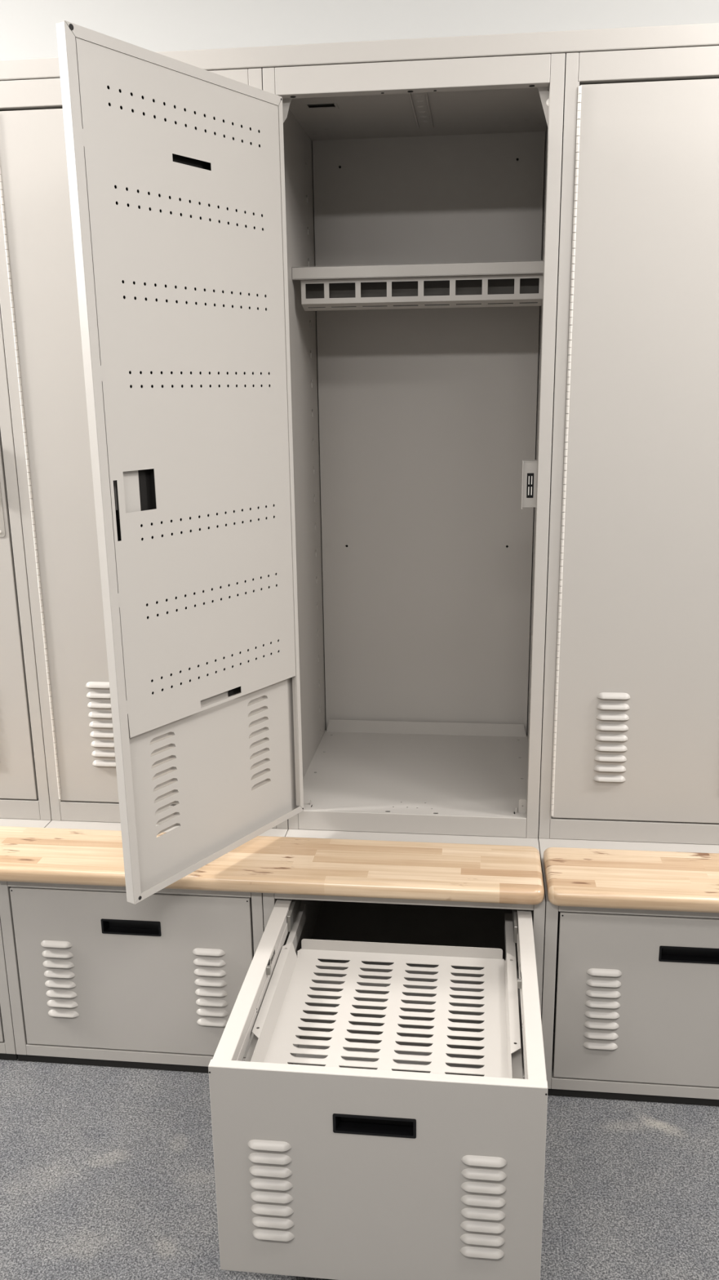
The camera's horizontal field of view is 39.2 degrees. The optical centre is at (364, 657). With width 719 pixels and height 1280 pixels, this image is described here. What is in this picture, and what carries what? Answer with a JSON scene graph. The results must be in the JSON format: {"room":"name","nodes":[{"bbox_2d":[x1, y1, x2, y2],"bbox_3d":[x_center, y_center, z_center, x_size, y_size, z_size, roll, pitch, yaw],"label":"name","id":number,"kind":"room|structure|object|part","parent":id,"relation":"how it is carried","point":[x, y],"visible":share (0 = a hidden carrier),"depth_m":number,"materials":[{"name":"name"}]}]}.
{"room":"changing room","nodes":[
{"label":"changing room","id":0,"kind":"room"},
{"bbox_2d":[0,1058,718,1279],"bbox_3d":[-0.257,1.449,0.711,7.500,0.100,5.240,1,15,6],"label":"floor","id":1,"kind":"structure","parent":0,"point":[107,1172],"depth_m":2.01,"materials":[{"name":"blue carpet"}]},
{"bbox_2d":[0,817,51,1060],"bbox_3d":[-1.078,0.602,2.791,0.608,0.480,0.918,1,15,6],"label":"drawer base","id":2,"kind":"object","parent":1,"relation":"on","point":[7,1046],"visible":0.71,"depth_m":2.37,"materials":[{"name":"grey metal"}]},
{"bbox_3d":[-1.127,0.704,2.365,0.550,0.403,0.018,1,15,6],"label":"drawer","id":3,"kind":"part","parent":2,"relation":"part of","materials":[{"name":"grey metal"}]},
{"bbox_3d":[-1.127,0.705,2.372,0.608,0.459,0.030,1,15,6],"label":"frame","id":4,"kind":"part","parent":2,"relation":"part of","materials":[{"name":"grey metal"}]},
{"bbox_3d":[-1.081,0.370,2.733,0.608,0.001,0.908,1,15,6],"label":"panel","id":5,"kind":"part","parent":2,"relation":"part of","materials":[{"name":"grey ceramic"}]},
{"bbox_2d":[0,306,51,820],"bbox_3d":[-1.074,-0.481,2.660,0.608,1.681,0.642,1,15,6],"label":"locker","id":6,"kind":"object","parent":2,"relation":"on","point":[24,781],"visible":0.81,"depth_m":2.46,"materials":[{"name":"grey metal"}]},
{"bbox_3d":[-0.892,-0.434,2.341,0.090,0.309,0.002,1,15,6],"label":"handle plate","id":7,"kind":"part","parent":6,"relation":"part of","materials":[{"name":"grey metal"}]},
{"bbox_3d":[-1.108,-0.407,2.386,0.546,1.568,0.022,1,15,6],"label":"door","id":8,"kind":"part","parent":6,"relation":"part of","materials":[{"name":"grey metal"}]},
{"bbox_3d":[-1.064,0.262,2.864,0.603,0.040,0.596,1,15,6],"label":"panel","id":9,"kind":"part","parent":6,"relation":"part of","materials":[{"name":"grey metal"}]},
{"bbox_2d":[0,22,718,107],"bbox_3d":[-0.174,-1.302,2.352,2.436,0.038,0.630,1,15,6],"label":"panel","id":10,"kind":"object","parent":6,"relation":"on","point":[696,34],"visible":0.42,"depth_m":2.01,"materials":[{"name":"grey metal"}]},
{"bbox_2d":[0,820,288,1072],"bbox_3d":[-0.473,0.613,2.722,0.608,0.480,0.918,1,15,6],"label":"drawer base","id":11,"kind":"object","parent":1,"relation":"on","point":[95,976],"visible":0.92,"depth_m":2.29,"materials":[{"name":"grey metal"}]},
{"bbox_2d":[40,940,79,1017],"bbox_3d":[-0.699,0.735,2.309,0.075,0.191,0.011,1,15,6],"label":"vent","id":12,"kind":"object","parent":11,"relation":"attached to","point":[60,959],"depth_m":2.31,"materials":[{"name":"grey metal"}]},
{"bbox_3d":[-0.522,0.600,2.264,0.137,0.036,0.019,1,15,6],"label":"recessed pull","id":13,"kind":"part","parent":11,"relation":"part of","materials":[{"name":"black plastic"}]},
{"bbox_3d":[-0.522,0.715,2.296,0.550,0.403,0.018,1,15,6],"label":"drawer","id":14,"kind":"part","parent":11,"relation":"part of","materials":[{"name":"grey metal"}]},
{"bbox_3d":[-0.522,0.716,2.303,0.608,0.459,0.030,1,15,6],"label":"frame","id":15,"kind":"part","parent":11,"relation":"part of","materials":[{"name":"grey metal"}]},
{"bbox_2d":[0,68,315,829],"bbox_3d":[-0.469,-0.471,2.591,0.608,1.681,0.642,1,15,6],"label":"locker","id":16,"kind":"object","parent":11,"relation":"on","point":[39,300],"visible":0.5,"depth_m":2.31,"materials":[{"name":"grey metal"}]},
{"bbox_2d":[85,681,115,766],"bbox_3d":[-0.640,0.163,2.468,0.075,0.214,0.011,1,15,6],"label":"vent","id":17,"kind":"object","parent":16,"relation":"attached to","point":[100,743],"depth_m":2.47,"materials":[{"name":"grey metal"}]},
{"bbox_3d":[-0.458,0.272,2.795,0.603,0.040,0.596,1,15,6],"label":"panel","id":18,"kind":"part","parent":16,"relation":"part of","materials":[{"name":"grey metal"}]},
{"bbox_3d":[-0.475,0.380,2.665,0.608,0.001,0.908,1,15,6],"label":"panel","id":19,"kind":"part","parent":11,"relation":"part of","materials":[{"name":"beige wood"}]},
{"bbox_2d":[192,947,228,1026],"bbox_3d":[-0.347,0.741,2.269,0.075,0.191,0.011,1,15,6],"label":"vent","id":20,"kind":"object","parent":11,"relation":"attached to","point":[210,965],"depth_m":2.27,"materials":[{"name":"grey metal"}]},
{"bbox_2d":[0,826,544,905],"bbox_3d":[-0.519,0.457,2.306,1.823,0.036,0.224,1,15,6],"label":"seat","id":21,"kind":"object","parent":11,"relation":"on","point":[332,867],"visible":0.96,"depth_m":2.22,"materials":[{"name":"brown wood"}]},
{"bbox_2d":[208,751,547,1279],"bbox_3d":[0.101,0.695,2.385,0.608,0.480,1.476,1,15,6],"label":"drawer base","id":22,"kind":"object","parent":1,"relation":"on","point":[384,1115],"visible":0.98,"depth_m":1.72,"materials":[{"name":"grey metal"}]},
{"bbox_3d":[-0.203,0.613,1.987,0.035,0.046,0.627,1,15,6],"label":"rail","id":23,"kind":"part","parent":22,"relation":"part of","materials":[{"name":"grey metal"}]},
{"bbox_2d":[247,1139,294,1241],"bbox_3d":[-0.159,0.901,1.708,0.075,0.195,0.011,1,15,6],"label":"vent","id":24,"kind":"object","parent":22,"relation":"attached to","point":[270,1162],"depth_m":1.71,"materials":[{"name":"grey metal"}]},
{"bbox_2d":[55,20,565,904],"bbox_3d":[-0.005,-0.399,2.302,0.839,1.680,1.129,1,15,6],"label":"locker","id":25,"kind":"object","parent":22,"relation":"on","point":[406,433],"visible":1,"depth_m":2.34,"materials":[{"name":"grey metal"}]},
{"bbox_2d":[150,731,180,835],"bbox_3d":[-0.412,0.257,2.065,0.011,0.214,0.075,9,18,33],"label":"vent","id":26,"kind":"object","parent":25,"relation":"attached to","point":[174,741],"depth_m":2.06,"materials":[{"name":"grey metal"}]},
{"bbox_3d":[-0.321,-0.323,2.029,0.022,1.556,0.550,9,18,33],"label":"door","id":27,"kind":"part","parent":25,"relation":"part of","materials":[{"name":"grey metal"}]},
{"bbox_3d":[-0.316,-0.480,1.988,0.007,1.197,0.520,9,18,33],"label":"stiffener panel","id":28,"kind":"part","parent":25,"relation":"part of","materials":[{"name":"grey metal"}]},
{"bbox_2d":[248,695,270,788],"bbox_3d":[-0.244,0.191,2.301,0.011,0.214,0.075,9,18,33],"label":"vent","id":29,"kind":"object","parent":25,"relation":"attached to","point":[264,704],"depth_m":2.30,"materials":[{"name":"grey metal"}]},
{"bbox_3d":[-0.161,-0.469,2.570,0.004,1.679,0.613,1,15,6],"label":"panel","id":30,"kind":"part","parent":25,"relation":"part of","materials":[{"name":"grey metal"}]},
{"bbox_3d":[0.105,-0.388,2.253,0.608,1.681,0.030,1,15,6],"label":"frame","id":31,"kind":"part","parent":25,"relation":"part of","materials":[{"name":"grey metal"}]},
{"bbox_3d":[0.147,0.283,2.726,0.603,0.040,0.596,1,15,6],"label":"panel","id":32,"kind":"part","parent":25,"relation":"part of","materials":[{"name":"grey metal"}]},
{"bbox_2d":[292,260,543,280],"bbox_3d":[0.146,-0.951,2.525,0.602,0.028,0.344,1,15,6],"label":"shelf","id":33,"kind":"object","parent":25,"relation":"attached to","point":[524,270],"depth_m":2.37,"materials":[{"name":"grey metal"}]},
{"bbox_3d":[0.128,-1.265,2.313,0.603,0.006,0.596,1,15,6],"label":"panel","id":34,"kind":"part","parent":25,"relation":"part of","materials":[{"name":"grey metal"}]},
{"bbox_3d":[0.138,-0.891,2.434,0.572,0.094,0.105,1,15,6],"label":"hook rail","id":35,"kind":"part","parent":25,"relation":"part of","materials":[{"name":"grey metal"}]},
{"bbox_3d":[0.172,-0.539,2.814,0.599,1.675,0.003,1,15,6],"label":"panel","id":36,"kind":"part","parent":25,"relation":"part of","materials":[{"name":"grey metal"}]},
{"bbox_3d":[0.439,-0.459,2.502,0.004,1.679,0.613,1,15,6],"label":"panel","id":37,"kind":"part","parent":25,"relation":"part of","materials":[{"name":"grey metal"}]},
{"bbox_3d":[0.017,0.764,1.664,0.137,0.036,0.022,1,15,6],"label":"recessed pull","id":38,"kind":"part","parent":22,"relation":"part of","materials":[{"name":"black plastic"}]},
{"bbox_2d":[250,938,520,1078],"bbox_3d":[0.047,0.671,1.895,0.479,0.044,0.474,1,15,6],"label":"tray","id":39,"kind":"object","parent":22,"relation":"in","point":[275,1021],"depth_m":1.93,"materials":[{"name":"grey metal"}]},
{"bbox_3d":[0.084,0.727,2.235,0.608,0.459,0.030,1,15,6],"label":"frame","id":40,"kind":"part","parent":22,"relation":"part of","materials":[{"name":"grey metal"}]},
{"bbox_3d":[0.131,0.391,2.596,0.608,0.001,0.908,1,15,6],"label":"panel","id":41,"kind":"part","parent":22,"relation":"part of","materials":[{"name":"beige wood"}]},
{"bbox_2d":[459,1155,507,1258],"bbox_3d":[0.196,0.908,1.668,0.075,0.195,0.011,1,15,6],"label":"vent","id":42,"kind":"object","parent":22,"relation":"attached to","point":[483,1179],"depth_m":1.67,"materials":[{"name":"grey metal"}]},
{"bbox_3d":[0.313,0.622,1.929,0.032,0.046,0.627,1,15,6],"label":"rail","id":43,"kind":"part","parent":22,"relation":"part of","materials":[{"name":"grey metal"}]},
{"bbox_2d":[537,830,718,1106],"bbox_3d":[0.739,0.634,2.585,0.608,0.480,0.918,1,15,6],"label":"drawer base","id":44,"kind":"object","parent":1,"relation":"on","point":[630,1011],"visible":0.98,"depth_m":2.17,"materials":[{"name":"grey metal"}]},
{"bbox_2d":[582,968,622,1049],"bbox_3d":[0.512,0.756,2.172,0.075,0.191,0.011,1,15,6],"label":"vent","id":45,"kind":"object","parent":44,"relation":"attached to","point":[602,988],"depth_m":2.17,"materials":[{"name":"grey metal"}]},
{"bbox_3d":[0.736,0.402,2.528,0.608,0.001,0.908,1,15,6],"label":"panel","id":46,"kind":"part","parent":44,"relation":"part of","materials":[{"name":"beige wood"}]},
{"bbox_2d":[538,45,718,844],"bbox_3d":[0.743,-0.450,2.454,0.608,1.681,0.642,1,15,6],"label":"locker","id":47,"kind":"object","parent":44,"relation":"on","point":[630,740],"visible":1,"depth_m":2.17,"materials":[{"name":"grey metal"}]},
{"bbox_3d":[0.444,-0.459,2.502,0.002,1.679,0.613,1,15,6],"label":"panel","id":48,"kind":"part","parent":47,"relation":"part of","materials":[{"name":"grey metal"}]},
{"bbox_2d":[593,692,630,782],"bbox_3d":[0.571,0.184,2.331,0.075,0.214,0.011,1,15,6],"label":"vent","id":49,"kind":"object","parent":47,"relation":"attached to","point":[611,710],"depth_m":2.33,"materials":[{"name":"grey metal"}]},
{"bbox_3d":[0.753,0.293,2.658,0.603,0.040,0.596,1,15,6],"label":"panel","id":50,"kind":"part","parent":47,"relation":"part of","materials":[{"name":"grey metal"}]},
{"bbox_2d":[543,847,718,913],"bbox_3d":[0.695,0.479,2.168,0.605,0.036,0.224,1,15,6],"label":"seat","id":51,"kind":"object","parent":44,"relation":"on","point":[589,877],"visible":1,"depth_m":2.14,"materials":[{"name":"brown wood"}]},
{"bbox_3d":[0.690,0.736,2.159,0.550,0.403,0.018,1,15,6],"label":"drawer","id":52,"kind":"part","parent":44,"relation":"part of","materials":[{"name":"grey metal"}]},
{"bbox_3d":[0.690,0.622,2.127,0.137,0.036,0.019,1,15,6],"label":"recessed pull","id":53,"kind":"part","parent":44,"relation":"part of","materials":[{"name":"black plastic"}]}
]}

